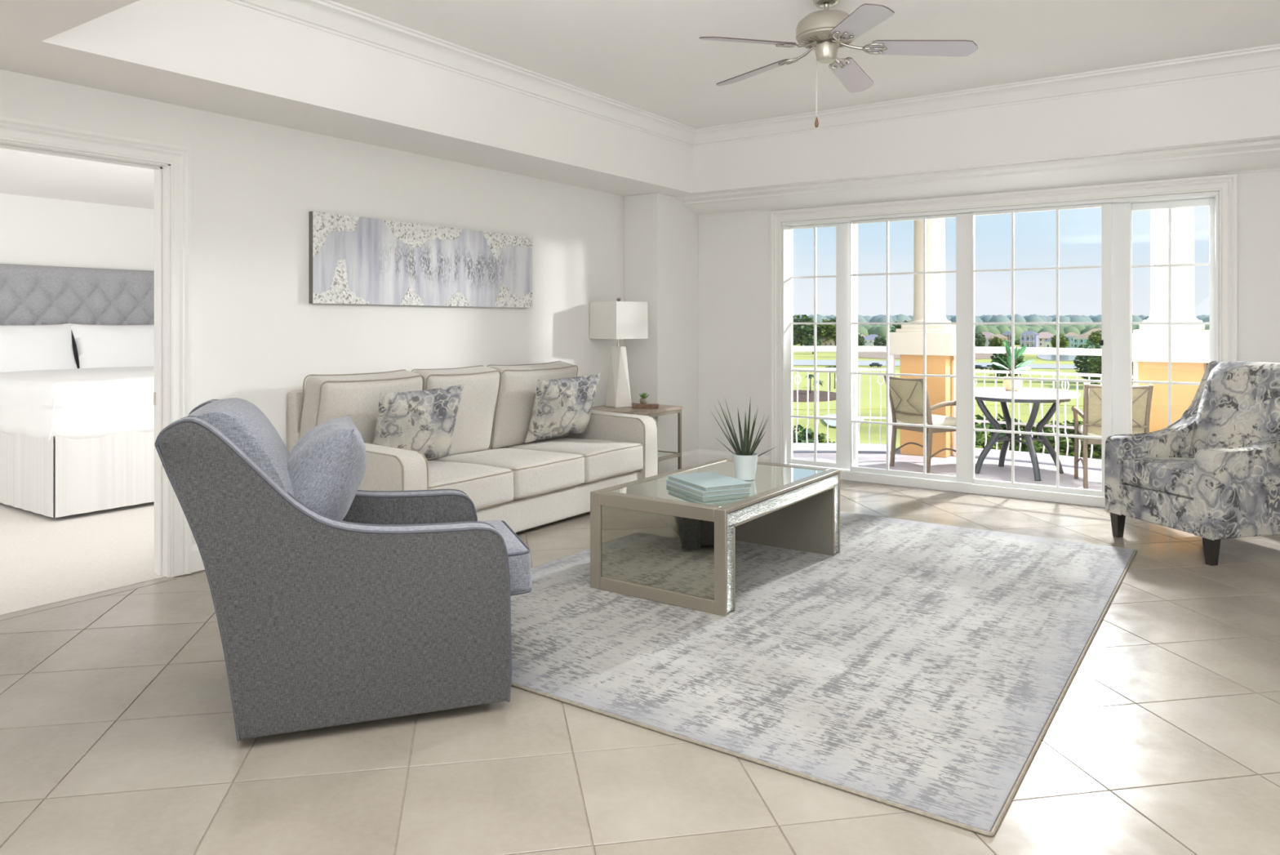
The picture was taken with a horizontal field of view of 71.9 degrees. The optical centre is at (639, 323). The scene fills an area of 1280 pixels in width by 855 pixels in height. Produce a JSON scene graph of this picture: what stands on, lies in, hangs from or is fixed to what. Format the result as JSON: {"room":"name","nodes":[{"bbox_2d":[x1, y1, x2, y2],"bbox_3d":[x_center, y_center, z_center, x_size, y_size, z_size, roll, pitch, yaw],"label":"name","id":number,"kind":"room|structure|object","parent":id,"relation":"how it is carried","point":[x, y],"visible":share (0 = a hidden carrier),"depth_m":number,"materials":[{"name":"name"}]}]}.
{"room":"living room","nodes":[
{"label":"living room","id":0,"kind":"room"},
{"bbox_2d":[0,193,154,271],"bbox_3d":[-5.936,0.030,7.517,0.120,2.700,6.800,0,0,35],"label":"wall","id":1,"kind":"structure","parent":0,"point":[34,230],"depth_m":8.30,"materials":[{"name":"paint"}]},
{"bbox_2d":[0,147,154,208],"bbox_3d":[-4.243,-1.210,6.344,4.240,0.120,7.040,0,0,35],"label":"ceiling","id":2,"kind":"structure","parent":0,"point":[22,173],"depth_m":7.12,"materials":[{"name":"paint"}]},
{"bbox_2d":[0,69,624,544],"bbox_3d":[-2.488,-0.235,5.032,0.140,3.230,9.440,0,0,35],"label":"wall","id":3,"kind":"structure","parent":0,"point":[257,335],"depth_m":5.60,"materials":[{"name":"paint"}]},
{"bbox_2d":[0,139,169,577],"bbox_3d":[-3.243,0.250,3.943,0.149,2.260,2.210,0,0,35],"label":"door frame","id":4,"kind":"structure","parent":3,"relation":"attached to","point":[162,171],"depth_m":4.82,"materials":[{"name":"white paint"}]},
{"bbox_2d":[0,115,191,577],"bbox_3d":[-3.173,0.205,3.895,0.028,2.350,2.402,0,0,35],"label":"trim","id":5,"kind":"structure","parent":3,"relation":"attached to","point":[179,157],"depth_m":4.82,"materials":[{"name":"white paint"}]},
{"bbox_2d":[191,543,204,572],"bbox_3d":[-1.318,1.305,6.584,0.016,0.150,4.125,0,0,35],"label":"baseboard","id":6,"kind":"structure","parent":3,"relation":"attached to","point":[197,564],"depth_m":4.91,"materials":[{"name":"white paint"}]},
{"bbox_2d":[308,211,532,307],"bbox_3d":[-1.471,-0.412,6.340,0.040,0.572,2.040,0,0,35],"label":"abstract painting","id":7,"kind":"object","parent":3,"relation":"attached to","point":[353,260],"visible":1,"depth_m":6.14,"materials":[{"name":"paint"}]},
{"bbox_2d":[0,479,1279,854],"bbox_3d":[-1.282,1.438,4.208,11.300,0.124,9.460,0,0,35],"label":"floor","id":8,"kind":"structure","parent":0,"point":[118,736],"depth_m":2.85,"materials":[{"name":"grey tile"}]},
{"bbox_2d":[0,365,154,517],"bbox_3d":[-4.353,0.886,7.538,2.196,0.978,2.100,0,0,35],"label":"bed","id":9,"kind":"object","parent":8,"relation":"on","point":[76,441],"visible":0.41,"depth_m":6.37,"materials":[{"name":"white fabric"}]},
{"bbox_2d":[0,323,77,372],"bbox_3d":[-5.403,0.260,7.659,0.311,0.519,0.940,0,0,35],"label":"bed pillow","id":10,"kind":"object","parent":9,"relation":"on","point":[22,347],"visible":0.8,"depth_m":7.69,"materials":[{"name":"white fabric"}]},
{"bbox_2d":[0,365,154,441],"bbox_3d":[-4.352,0.626,7.539,2.194,0.458,2.094,0,0,35],"label":"comforter","id":11,"kind":"object","parent":9,"relation":"on","point":[94,404],"depth_m":6.39,"materials":[{"name":"white fabric"}]},
{"bbox_2d":[71,323,154,368],"bbox_3d":[-4.880,0.260,8.415,0.311,0.519,0.940,0,0,35],"label":"bed pillow","id":12,"kind":"object","parent":9,"relation":"on","point":[97,345],"visible":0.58,"depth_m":8.23,"materials":[{"name":"white fabric"}]},
{"bbox_2d":[0,263,154,368],"bbox_3d":[-5.312,0.427,8.204,0.115,1.905,2.120,0,0,35],"label":"headboard","id":13,"kind":"object","parent":8,"relation":"on","point":[30,295],"visible":0.34,"depth_m":8.22,"materials":[{"name":"grey fabric"}]},
{"bbox_2d":[154,397,532,741],"bbox_3d":[-1.069,0.830,3.332,1.234,1.099,0.776,0,0,-20],"label":"swivel armchair","id":14,"kind":"object","parent":8,"relation":"on","point":[400,605],"visible":0.96,"depth_m":2.95,"materials":[{"name":"grey fabric"}]},
{"bbox_2d":[287,414,366,519],"bbox_3d":[-1.190,0.595,3.252,0.348,0.460,0.500,0,0,-20],"label":"lumbar pillow","id":15,"kind":"object","parent":14,"relation":"on","point":[326,466],"visible":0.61,"depth_m":3.07,"materials":[{"name":"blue fabric"}]},
{"bbox_2d":[480,520,531,595],"bbox_3d":[-0.858,0.935,3.408,0.783,0.220,0.555,0,0,-20],"label":"seat cushion","id":16,"kind":"object","parent":14,"relation":"on","point":[518,553],"depth_m":3.27,"materials":[{"name":"grey fabric"}]},
{"bbox_2d":[287,360,657,532],"bbox_3d":[-1.004,0.844,6.170,0.980,1.073,2.622,0,0,35],"label":"sofa","id":17,"kind":"object","parent":8,"relation":"on","point":[507,478],"visible":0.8,"depth_m":6.00,"materials":[{"name":"beige fabric"}]},
{"bbox_2d":[299,370,422,444],"bbox_3d":[-1.764,0.628,5.613,0.332,0.626,0.811,0,0,35],"label":"cushion","id":18,"kind":"object","parent":17,"relation":"on","point":[324,398],"depth_m":5.38,"materials":[{"name":"beige fabric"}]},
{"bbox_2d":[373,383,465,458],"bbox_3d":[-1.414,0.650,5.590,0.624,0.521,0.270,0,0,-44],"label":"throw pillow","id":19,"kind":"object","parent":17,"relation":"on","point":[424,421],"visible":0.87,"depth_m":5.50,"materials":[{"name":"fabric"}]},
{"bbox_2d":[413,366,499,460],"bbox_3d":[-1.332,0.627,6.242,0.320,0.624,0.719,0,0,35],"label":"cushion","id":20,"kind":"object","parent":17,"relation":"on","point":[475,429],"depth_m":6.24,"materials":[{"name":"beige fabric"}]},
{"bbox_2d":[427,460,513,510],"bbox_3d":[-1.342,1.035,5.562,0.843,0.263,0.721,0,0,35],"label":"seat cushion","id":21,"kind":"object","parent":17,"relation":"on","point":[489,486],"depth_m":5.44,"materials":[{"name":"beige fabric"}]},
{"bbox_2d":[430,448,584,499],"bbox_3d":[-0.928,1.034,6.159,0.843,0.262,0.721,0,0,35],"label":"seat cushion","id":22,"kind":"object","parent":17,"relation":"on","point":[537,474],"depth_m":5.98,"materials":[{"name":"beige fabric"}]},
{"bbox_2d":[488,361,576,448],"bbox_3d":[-0.864,0.626,6.907,0.325,0.625,0.907,0,0,35],"label":"cushion","id":23,"kind":"object","parent":17,"relation":"on","point":[517,384],"depth_m":6.63,"materials":[{"name":"beige fabric"}]},
{"bbox_2d":[524,373,600,443],"bbox_3d":[-0.592,0.650,6.821,0.625,0.525,0.264,0,0,-42],"label":"throw pillow","id":24,"kind":"object","parent":17,"relation":"on","point":[562,406],"visible":1,"depth_m":6.72,"materials":[{"name":"fabric"}]},
{"bbox_2d":[502,437,643,483],"bbox_3d":[-0.515,1.035,6.757,0.843,0.261,0.721,0,0,35],"label":"seat cushion","id":25,"kind":"object","parent":17,"relation":"on","point":[606,460],"depth_m":6.58,"materials":[{"name":"beige fabric"}]},
{"bbox_2d":[591,402,682,469],"bbox_3d":[-0.088,1.058,7.724,0.620,0.645,0.740,0,0,35],"label":"end table","id":26,"kind":"object","parent":8,"relation":"on","point":[663,410],"visible":0.18,"depth_m":7.69,"materials":[{"name":"brown wood"}]},
{"bbox_2d":[589,297,648,407],"bbox_3d":[-0.190,0.253,7.831,0.370,0.965,0.370,0,0,-42],"label":"table lamp","id":27,"kind":"object","parent":26,"relation":"on","point":[618,319],"visible":1,"depth_m":7.75,"materials":[{"name":"fabric"}]},
{"bbox_2d":[631,403,658,408],"bbox_3d":[0.048,0.717,7.648,0.230,0.036,0.090,0,0,3],"label":"wood block","id":28,"kind":"object","parent":26,"relation":"on","point":[637,406],"visible":1,"depth_m":7.61,"materials":[{"name":"brown wood"}]},
{"bbox_2d":[638,392,648,404],"bbox_3d":[0.036,0.650,7.658,0.096,0.099,0.103,0,0,-4],"label":"potted succulent","id":29,"kind":"object","parent":28,"relation":"on","point":[643,400],"visible":1,"depth_m":7.63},
{"bbox_2d":[657,451,674,457],"bbox_3d":[-0.088,1.159,7.724,0.560,0.013,0.680,0,0,35],"label":"shelf","id":30,"kind":"object","parent":26,"relation":"attached to","point":[660,454],"depth_m":7.76,"materials":[{"name":"wood"}]},
{"bbox_2d":[510,511,1137,836],"bbox_3d":[0.849,1.373,4.642,2.754,0.012,3.639,0,0,35],"label":"area rug","id":31,"kind":"object","parent":8,"relation":"on","point":[921,668],"visible":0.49,"depth_m":3.65,"materials":[{"name":"carpet"}]},
{"bbox_2d":[590,457,839,616],"bbox_3d":[0.469,1.119,4.918,0.800,0.495,1.400,0,0,35],"label":"coffee table","id":32,"kind":"object","parent":31,"relation":"on","point":[651,539],"visible":0.93,"depth_m":4.45,"materials":[{"name":"beige paint"}]},
{"bbox_2d":[600,505,714,599],"bbox_3d":[0.079,1.119,4.356,0.680,0.375,0.008,0,0,35],"label":"mirror","id":33,"kind":"object","parent":32,"relation":"attached to","point":[658,551],"depth_m":4.34,"materials":[{"name":"grey mirror"}]},
{"bbox_2d":[666,479,750,497],"bbox_3d":[0.356,0.861,4.668,0.285,0.026,0.400,0,0,-25],"label":"book","id":34,"kind":"object","parent":32,"relation":"on","point":[697,492],"visible":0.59,"depth_m":4.51,"materials":[{"name":"teal paper"}]},
{"bbox_2d":[667,471,751,492],"bbox_3d":[0.364,0.835,4.668,0.280,0.024,0.395,0,0,-27],"label":"book","id":35,"kind":"object","parent":34,"relation":"on","point":[705,482],"visible":1,"depth_m":4.60,"materials":[{"name":"teal paper"}]},
{"bbox_2d":[608,460,824,506],"bbox_3d":[0.469,0.880,4.918,0.676,0.011,1.260,0,0,35],"label":"mirror","id":36,"kind":"object","parent":32,"relation":"on","point":[768,477],"depth_m":4.81,"materials":[{"name":"white mirror"}]},
{"bbox_2d":[711,399,776,480],"bbox_3d":[0.572,0.639,4.967,0.350,0.469,0.247,0,0,-13],"label":"agave","id":37,"kind":"object","parent":32,"relation":"on","point":[744,460],"visible":0.99,"depth_m":4.92,"materials":[{"name":"plant"}]},
{"bbox_2d":[732,452,758,480],"bbox_3d":[0.591,0.802,4.955,0.146,0.142,0.146,0,0,35],"label":"pot","id":38,"kind":"object","parent":32,"relation":"on","point":[744,463],"depth_m":4.90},
{"bbox_2d":[727,473,838,612],"bbox_3d":[0.791,1.124,4.695,0.009,0.461,1.356,0,0,35],"label":"mirror","id":39,"kind":"object","parent":32,"relation":"attached to","point":[740,513],"depth_m":4.58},
{"bbox_2d":[1104,360,1279,565],"bbox_3d":[3.584,0.812,5.489,0.938,1.135,0.802,0,0,-15],"label":"accent armchair","id":40,"kind":"object","parent":8,"relation":"on","point":[1212,474],"visible":1,"depth_m":5.37,"materials":[{"name":"fabric"}]},
{"bbox_2d":[1123,457,1194,497],"bbox_3d":[3.430,0.947,5.449,0.602,0.196,0.545,0,0,-15],"label":"seat cushion","id":41,"kind":"object","parent":40,"relation":"on","point":[1148,477],"depth_m":5.39,"materials":[{"name":"fabric"}]},
{"bbox_2d":[0,0,1279,196],"bbox_3d":[0.463,-1.472,2.988,7.040,0.555,9.440,0,0,35],"label":"ceiling","id":42,"kind":"structure","parent":0,"point":[224,57],"depth_m":5.78,"materials":[{"name":"paint"}]},
{"bbox_2d":[225,0,1279,147],"bbox_3d":[1.341,-1.681,4.277,5.765,0.135,5.300,0,0,35],"label":"trim","id":43,"kind":"structure","parent":42,"relation":"attached to","point":[330,16],"depth_m":6.15,"materials":[{"name":"white paint"}]},
{"bbox_2d":[624,192,697,452],"bbox_3d":[0.210,0.092,8.469,0.382,2.575,0.715,0,0,35],"label":"wall","id":44,"kind":"structure","parent":0,"point":[661,232],"depth_m":8.23,"materials":[{"name":"paint"}]},
{"bbox_2d":[657,448,698,474],"bbox_3d":[0.370,1.305,8.350,0.016,0.150,0.730,0,0,35],"label":"baseboard","id":45,"kind":"structure","parent":44,"relation":"attached to","point":[690,458],"depth_m":8.38,"materials":[{"name":"white paint"}]},
{"bbox_2d":[697,448,770,463],"bbox_3d":[0.894,1.305,8.421,0.798,0.150,0.016,0,0,35],"label":"baseboard","id":46,"kind":"structure","parent":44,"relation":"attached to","point":[704,455],"depth_m":8.53,"materials":[{"name":"white paint"}]},
{"bbox_2d":[790,222,857,469],"bbox_3d":[1.678,0.202,8.083,0.645,2.213,0.044,0,0,35],"label":"door","id":47,"kind":"structure","parent":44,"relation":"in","point":[842,229],"depth_m":7.94,"materials":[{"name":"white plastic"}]},
{"bbox_2d":[849,213,972,483],"bbox_3d":[2.305,0.202,7.545,1.049,2.213,0.044,0,0,35],"label":"door","id":48,"kind":"structure","parent":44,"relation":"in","point":[963,428],"depth_m":7.30,"materials":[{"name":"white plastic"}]},
{"bbox_2d":[782,191,1219,506],"bbox_3d":[2.755,0.223,7.267,3.373,2.314,0.234,0,0,35],"label":"door frame","id":49,"kind":"structure","parent":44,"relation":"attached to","point":[1121,206],"depth_m":6.75,"materials":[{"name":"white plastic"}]},
{"bbox_2d":[972,203,1112,496],"bbox_3d":[3.132,0.202,6.926,1.014,2.213,0.070,0,0,35],"label":"door","id":50,"kind":"structure","parent":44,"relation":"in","point":[1106,341],"depth_m":6.84,"materials":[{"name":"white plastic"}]},
{"bbox_2d":[331,0,1279,128],"bbox_3d":[0.406,-1.800,3.027,7.180,0.100,9.440,0,0,35],"label":"ceiling","id":51,"kind":"structure","parent":0,"point":[649,55],"depth_m":5.44,"materials":[{"name":"paint"}]},
{"bbox_2d":[699,0,977,128],"bbox_3d":[1.012,-1.401,4.801,1.466,0.698,1.443,0,0,35],"label":"ceiling fan","id":52,"kind":"object","parent":51,"relation":"hanging from","point":[826,31],"visible":1,"depth_m":4.66,"materials":[{"name":"silver metal"}]},
{"bbox_2d":[857,351,1023,359],"bbox_3d":[153.541,16.220,472.579,95.974,0.120,154.505,0,0,35],"label":"bare ground","id":53,"kind":"structure","parent":0,"point":[860,354],"depth_m":443.39,"materials":[{"name":"beige soil"}]},
{"bbox_2d":[792,447,1101,489],"bbox_3d":[3.151,1.520,8.589,7.800,0.220,2.390,0,0,35],"label":"floor","id":54,"kind":"structure","parent":0,"point":[990,469],"depth_m":8.64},
{"bbox_2d":[792,345,895,453],"bbox_3d":[1.474,0.828,9.592,2.582,1.165,0.244,0,0,-3],"label":"railing","id":55,"kind":"object","parent":54,"relation":"on","point":[796,446],"visible":0.28,"depth_m":9.60,"materials":[{"name":"metal"}]},
{"bbox_2d":[884,375,955,473],"bbox_3d":[2.774,0.958,8.600,0.622,0.909,0.588,0,0,-27],"label":"patio chair","id":56,"kind":"object","parent":54,"relation":"on","point":[905,395],"visible":0.72,"depth_m":8.45,"materials":[{"name":"fabric"}]},
{"bbox_2d":[896,414,955,427],"bbox_3d":[2.827,0.955,8.627,0.460,0.099,0.450,0,0,-27],"label":"seat cushion","id":57,"kind":"object","parent":56,"relation":"on","point":[935,420],"depth_m":8.45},
{"bbox_2d":[888,217,955,457],"bbox_3d":[3.148,-0.465,9.595,0.670,3.750,0.670,0,0,35],"label":"column","id":58,"kind":"structure","parent":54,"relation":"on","point":[907,341],"depth_m":9.43,"materials":[{"name":"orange paint"}]},
{"bbox_2d":[974,386,1080,480],"bbox_3d":[3.564,1.027,8.309,1.050,0.783,1.050,0,0,35],"label":"patio table","id":59,"kind":"object","parent":54,"relation":"on","point":[1036,396],"visible":0.91,"depth_m":8.28,"materials":[{"name":"white stone"}]},
{"bbox_2d":[991,333,1035,391],"bbox_3d":[3.531,0.365,8.327,0.379,0.539,0.190,0,0,0],"label":"potted palm","id":60,"kind":"object","parent":59,"relation":"on","point":[1006,384],"visible":0.72,"depth_m":8.33,"materials":[{"name":"green plant"}]},
{"bbox_2d":[1002,376,1021,391],"bbox_3d":[3.515,0.570,8.343,0.160,0.130,0.160,0,0,35],"label":"pot","id":61,"kind":"object","parent":60,"relation":"on","point":[1006,384],"depth_m":8.29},
{"bbox_2d":[953,346,1137,467],"bbox_3d":[4.038,0.828,8.847,1.760,1.165,0.206,0,0,42],"label":"railing","id":62,"kind":"object","parent":54,"relation":"on","point":[1042,456],"visible":0.38,"depth_m":8.87,"materials":[{"name":"metal"}]},
{"bbox_2d":[1071,382,1153,488],"bbox_3d":[4.100,0.958,7.673,0.588,0.909,0.622,0,0,18],"label":"patio chair","id":63,"kind":"object","parent":54,"relation":"on","point":[1141,394],"visible":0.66,"depth_m":7.51,"materials":[{"name":"fabric"}]},
{"bbox_2d":[1078,424,1101,436],"bbox_3d":[4.118,0.955,7.730,0.450,0.099,0.460,0,0,18],"label":"seat cushion","id":64,"kind":"object","parent":63,"relation":"on","point":[1086,430],"depth_m":7.56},
{"bbox_2d":[1132,207,1209,431],"bbox_3d":[4.751,-0.465,7.876,0.670,3.750,0.670,0,0,35],"label":"column","id":65,"kind":"structure","parent":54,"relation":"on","point":[1190,344],"depth_m":7.71,"materials":[{"name":"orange paint"}]},
{"bbox_2d":[676,138,1279,464],"bbox_3d":[3.133,-0.235,6.789,7.380,3.230,0.630,0,0,35],"label":"wall","id":66,"kind":"structure","parent":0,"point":[734,250],"depth_m":7.31,"materials":[{"name":"paint"}]},
{"bbox_2d":[1130,197,1215,433],"bbox_3d":[3.888,0.202,6.552,0.648,2.213,0.044,0,0,35],"label":"door","id":67,"kind":"structure","parent":66,"relation":"in","point":[1211,202],"depth_m":6.52,"materials":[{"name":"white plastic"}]},
{"label":"outside","id":68,"kind":"structure","parent":0,"visible":0},
{"bbox_2d":[792,343,1097,448],"bbox_3d":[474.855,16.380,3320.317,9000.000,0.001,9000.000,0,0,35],"label":"ground","id":69,"kind":"structure","parent":68,"point":[1024,408],"depth_m":161.88,"materials":[{"name":"green plant"}]},
{"bbox_2d":[792,424,813,442],"bbox_3d":[17.417,14.154,100.167,5.774,5.546,5.467,0,0,-43],"label":"bushy tree","id":70,"kind":"object","parent":69,"relation":"on","point":[800,427],"visible":0.09,"depth_m":99.49,"materials":[{"name":"green plant"}]},
{"bbox_2d":[792,314,817,345],"bbox_3d":[114.162,4.640,626.683,23.097,23.553,21.869,0,0,24],"label":"tree","id":71,"kind":"object","parent":69,"relation":"on","point":[802,334],"visible":0.7,"depth_m":622.53,"materials":[{"name":"green plant"}]},
{"bbox_2d":[804,333,822,354],"bbox_3d":[91.849,11.044,470.516,9.941,10.706,10.499,0,0,-10],"label":"tree","id":72,"kind":"object","parent":69,"relation":"on","point":[809,340],"visible":0.51,"depth_m":468.54,"materials":[{"name":"green plant"}]},
{"bbox_2d":[798,427,831,443],"bbox_3d":[19.817,14.300,101.245,5.001,4.475,5.372,0,0,-44],"label":"bushy tree","id":73,"kind":"object","parent":69,"relation":"on","point":[823,436],"visible":0.08,"depth_m":100.59,"materials":[{"name":"green plant"}]},
{"bbox_2d":[816,319,835,342],"bbox_3d":[133.301,6.573,626.964,19.052,19.681,20.464,0,0,-12],"label":"tree","id":74,"kind":"object","parent":69,"relation":"on","point":[822,328],"visible":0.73,"depth_m":622.38,"materials":[{"name":"green plant"}]},
{"bbox_2d":[817,335,835,346],"bbox_3d":[131.140,12.200,627.242,15.200,8.360,9.200,0,0,24],"label":"house","id":75,"kind":"structure","parent":69,"relation":"on","point":[831,343],"depth_m":622.68,"materials":[{"name":"pink tile"}]},
{"bbox_2d":[823,317,835,346],"bbox_3d":[139.515,6.083,627.663,21.487,20.665,20.005,0,0,-27],"label":"tree","id":76,"kind":"object","parent":69,"relation":"on","point":[833,319],"visible":0.3,"depth_m":621.62,"materials":[{"name":"green plant"}]},
{"bbox_2d":[792,370,1133,409],"bbox_3d":[76.470,16.270,239.658,168.078,0.120,177.950,0,0,35],"label":"lawn","id":77,"kind":"structure","parent":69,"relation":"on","point":[823,376],"depth_m":229.41,"materials":[{"name":"plant"}]},
{"bbox_2d":[792,390,835,401],"bbox_3d":[36.482,16.120,197.479,20.401,0.120,29.601,0,0,35],"label":"mulch bed","id":78,"kind":"object","parent":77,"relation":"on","point":[802,394],"visible":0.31,"depth_m":194.22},
{"bbox_2d":[974,423,1011,450],"bbox_3d":[36.642,13.706,95.125,6.430,5.754,6.907,0,0,39],"label":"bushy tree","id":79,"kind":"object","parent":69,"relation":"on","point":[980,435],"visible":0.09,"depth_m":93.93,"materials":[{"name":"green plant"}]},
{"bbox_2d":[974,413,1025,451],"bbox_3d":[39.309,13.446,97.507,7.612,7.311,7.207,0,0,5],"label":"bushy tree","id":80,"kind":"object","parent":69,"relation":"on","point":[979,417],"visible":0.12,"depth_m":96.69,"materials":[{"name":"green plant"}]},
{"bbox_2d":[794,314,1209,325],"bbox_3d":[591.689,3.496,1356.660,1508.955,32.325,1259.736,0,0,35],"label":"forest","id":81,"kind":"object","parent":69,"relation":"on","point":[900,317],"visible":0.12,"depth_m":1150.90,"materials":[{"name":"plant"}]},
{"bbox_2d":[988,346,1024,377],"bbox_3d":[100.842,11.310,243.011,9.444,10.171,9.974,0,0,15],"label":"tree","id":82,"kind":"object","parent":69,"relation":"on","point":[1002,356],"visible":0.44,"depth_m":241.45,"materials":[{"name":"green plant"}]},
{"bbox_2d":[1001,331,1011,346],"bbox_3d":[254.323,10.920,609.626,9.200,10.920,10.600,0,0,25],"label":"house","id":83,"kind":"structure","parent":69,"relation":"on","point":[1008,334],"depth_m":606.04,"materials":[{"name":"grey"}]},
{"bbox_2d":[1001,419,1045,451],"bbox_3d":[41.623,13.607,96.837,6.668,5.967,7.162,0,0,-23],"label":"bushy tree","id":84,"kind":"object","parent":69,"relation":"on","point":[1022,426],"visible":0.09,"depth_m":95.10,"materials":[{"name":"green plant"}]},
{"bbox_2d":[857,324,1209,338],"bbox_3d":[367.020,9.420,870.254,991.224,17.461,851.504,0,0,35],"label":"forest","id":85,"kind":"object","parent":69,"relation":"on","point":[865,330],"visible":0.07,"depth_m":716.36,"materials":[{"name":"plant"}]},
{"bbox_2d":[1014,426,1070,455],"bbox_3d":[43.257,13.706,95.411,6.907,5.754,6.430,0,0,-31],"label":"bushy tree","id":86,"kind":"object","parent":69,"relation":"on","point":[1037,445],"visible":0.17,"depth_m":93.83,"materials":[{"name":"green plant"}]},
{"bbox_2d":[1038,332,1056,346],"bbox_3d":[287.617,11.220,627.208,19.200,10.320,10.200,0,0,12],"label":"house","id":87,"kind":"structure","parent":69,"relation":"on","point":[1042,336],"depth_m":623.60,"materials":[{"name":"pink tile"}]},
{"bbox_2d":[1050,333,1069,347],"bbox_3d":[243.877,10.986,512.926,10.479,10.824,11.255,0,0,40],"label":"tree","id":88,"kind":"object","parent":69,"relation":"on","point":[1063,343],"visible":0.8,"depth_m":511.21,"materials":[{"name":"green plant"}]},
{"bbox_2d":[1037,419,1088,452],"bbox_3d":[46.380,13.509,97.714,7.896,5.830,7.019,0,0,29],"label":"bushy tree","id":89,"kind":"object","parent":69,"relation":"on","point":[1060,423],"visible":0.03,"depth_m":96.56,"materials":[{"name":"green plant"}]},
{"bbox_2d":[1051,419,1101,458],"bbox_3d":[47.687,13.508,95.365,7.418,6.180,6.906,0,0,3],"label":"bushy tree","id":90,"kind":"object","parent":69,"relation":"on","point":[1095,446],"visible":0.2,"depth_m":93.46,"materials":[{"name":"green plant"}]},
{"bbox_2d":[1072,340,1101,383],"bbox_3d":[122.701,10.510,238.080,11.549,11.777,10.935,0,0,-34],"label":"tree","id":91,"kind":"object","parent":69,"relation":"on","point":[1082,364],"visible":0.24,"depth_m":237.44,"materials":[{"name":"green plant"}]},
{"bbox_2d":[1086,355,1101,380],"bbox_3d":[118.123,11.476,223.340,9.526,9.840,10.232,0,0,28],"label":"tree","id":92,"kind":"object","parent":69,"relation":"on","point":[1095,366],"visible":0.27,"depth_m":223.22,"materials":[{"name":"green plant"}]},
{"bbox_3d":[201.419,16.300,549.970,293.010,0.120,248.720,0,0,35],"label":"fairway","id":93,"kind":"object","parent":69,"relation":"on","visible":0},
{"bbox_2d":[857,333,865,346],"bbox_3d":[136.252,11.310,550.626,9.444,10.171,9.974,0,0,-3],"label":"tree","id":94,"kind":"object","parent":93,"relation":"on","point":[860,343],"visible":0.46,"depth_m":548.31,"materials":[{"name":"green plant"}]},
{"bbox_2d":[861,334,881,346],"bbox_3d":[149.029,11.700,563.820,15.200,9.360,11.600,0,0,9],"label":"house","id":95,"kind":"structure","parent":93,"relation":"on","point":[868,340],"depth_m":560.77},
{"bbox_2d":[873,335,886,346],"bbox_3d":[146.577,11.844,537.826,8.924,9.100,8.450,0,0,29],"label":"tree","id":96,"kind":"object","parent":93,"relation":"on","point":[882,341],"visible":0.8,"depth_m":536.00,"materials":[{"name":"green plant"}]},
{"bbox_2d":[974,332,986,346],"bbox_3d":[216.422,11.044,564.150,10.499,10.706,9.941,0,0,-45],"label":"tree","id":97,"kind":"object","parent":93,"relation":"on","point":[979,340],"visible":0.74,"depth_m":562.14,"materials":[{"name":"green plant"}]},
{"bbox_2d":[975,332,994,346],"bbox_3d":[232.833,11.090,594.206,18.200,10.580,11.200,0,0,34],"label":"house","id":98,"kind":"structure","parent":93,"relation":"on","point":[988,335],"depth_m":589.40,"materials":[{"name":"paint"}]},
{"bbox_2d":[988,336,1004,346],"bbox_3d":[211.944,11.967,524.935,8.574,8.856,9.209,0,0,12],"label":"tree","id":99,"kind":"object","parent":93,"relation":"on","point":[996,341],"visible":0.88,"depth_m":523.33,"materials":[{"name":"green plant"}]},
{"bbox_2d":[989,333,1008,346],"bbox_3d":[235.261,11.680,578.968,11.200,9.400,9.200,0,0,17],"label":"house","id":100,"kind":"structure","parent":93,"relation":"on","point":[999,335],"depth_m":575.54,"materials":[{"name":"beige tile"}]},
{"bbox_2d":[1018,330,1039,347],"bbox_3d":[261.725,10.680,593.633,11.200,11.400,10.600,0,0,36],"label":"house","id":101,"kind":"structure","parent":93,"relation":"on","point":[1029,338],"depth_m":590.84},
{"bbox_2d":[1044,337,1053,347],"bbox_3d":[271.117,12.810,578.308,12.200,7.140,9.600,0,0,21],"label":"house","id":102,"kind":"structure","parent":93,"relation":"on","point":[1047,344],"depth_m":577.02,"materials":[{"name":"grey"}]},
{"bbox_2d":[1063,332,1079,347],"bbox_3d":[290.369,11.180,593.525,11.200,10.400,10.600,0,0,17],"label":"house","id":103,"kind":"structure","parent":93,"relation":"on","point":[1070,335],"depth_m":590.84,"materials":[{"name":"beige tile"}]},
{"bbox_2d":[1071,334,1093,348],"bbox_3d":[290.249,11.810,578.409,12.200,9.140,10.600,0,0,39],"label":"house","id":104,"kind":"structure","parent":93,"relation":"on","point":[1078,340],"depth_m":576.59,"materials":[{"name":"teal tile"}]},
{"bbox_2d":[1087,329,1101,346],"bbox_3d":[285.830,10.251,550.628,12.790,12.300,11.908,0,0,21],"label":"tree","id":105,"kind":"object","parent":93,"relation":"on","point":[1095,337],"visible":0.59,"depth_m":549.65,"materials":[{"name":"green plant"}]},
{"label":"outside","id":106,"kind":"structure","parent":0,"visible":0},
{"bbox_2d":[823,413,864,426],"bbox_3d":[33.085,16.070,147.091,9.486,0.120,18.361,0,0,35],"label":"path","id":107,"kind":"structure","parent":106,"point":[832,422],"depth_m":144.97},
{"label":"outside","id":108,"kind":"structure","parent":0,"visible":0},
{"bbox_2d":[1036,354,1092,360],"bbox_3d":[208.416,16.200,433.885,33.515,0.120,109.076,0,0,35],"label":"pond","id":109,"kind":"structure","parent":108,"point":[1045,357],"depth_m":421.54,"materials":[{"name":"liquid"}]},
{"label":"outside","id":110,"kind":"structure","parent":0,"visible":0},
{"bbox_2d":[792,360,1078,368],"bbox_3d":[103.037,16.170,334.598,282.866,0.120,133.070,0,0,35],"label":"road","id":111,"kind":"structure","parent":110,"point":[860,362],"depth_m":352.55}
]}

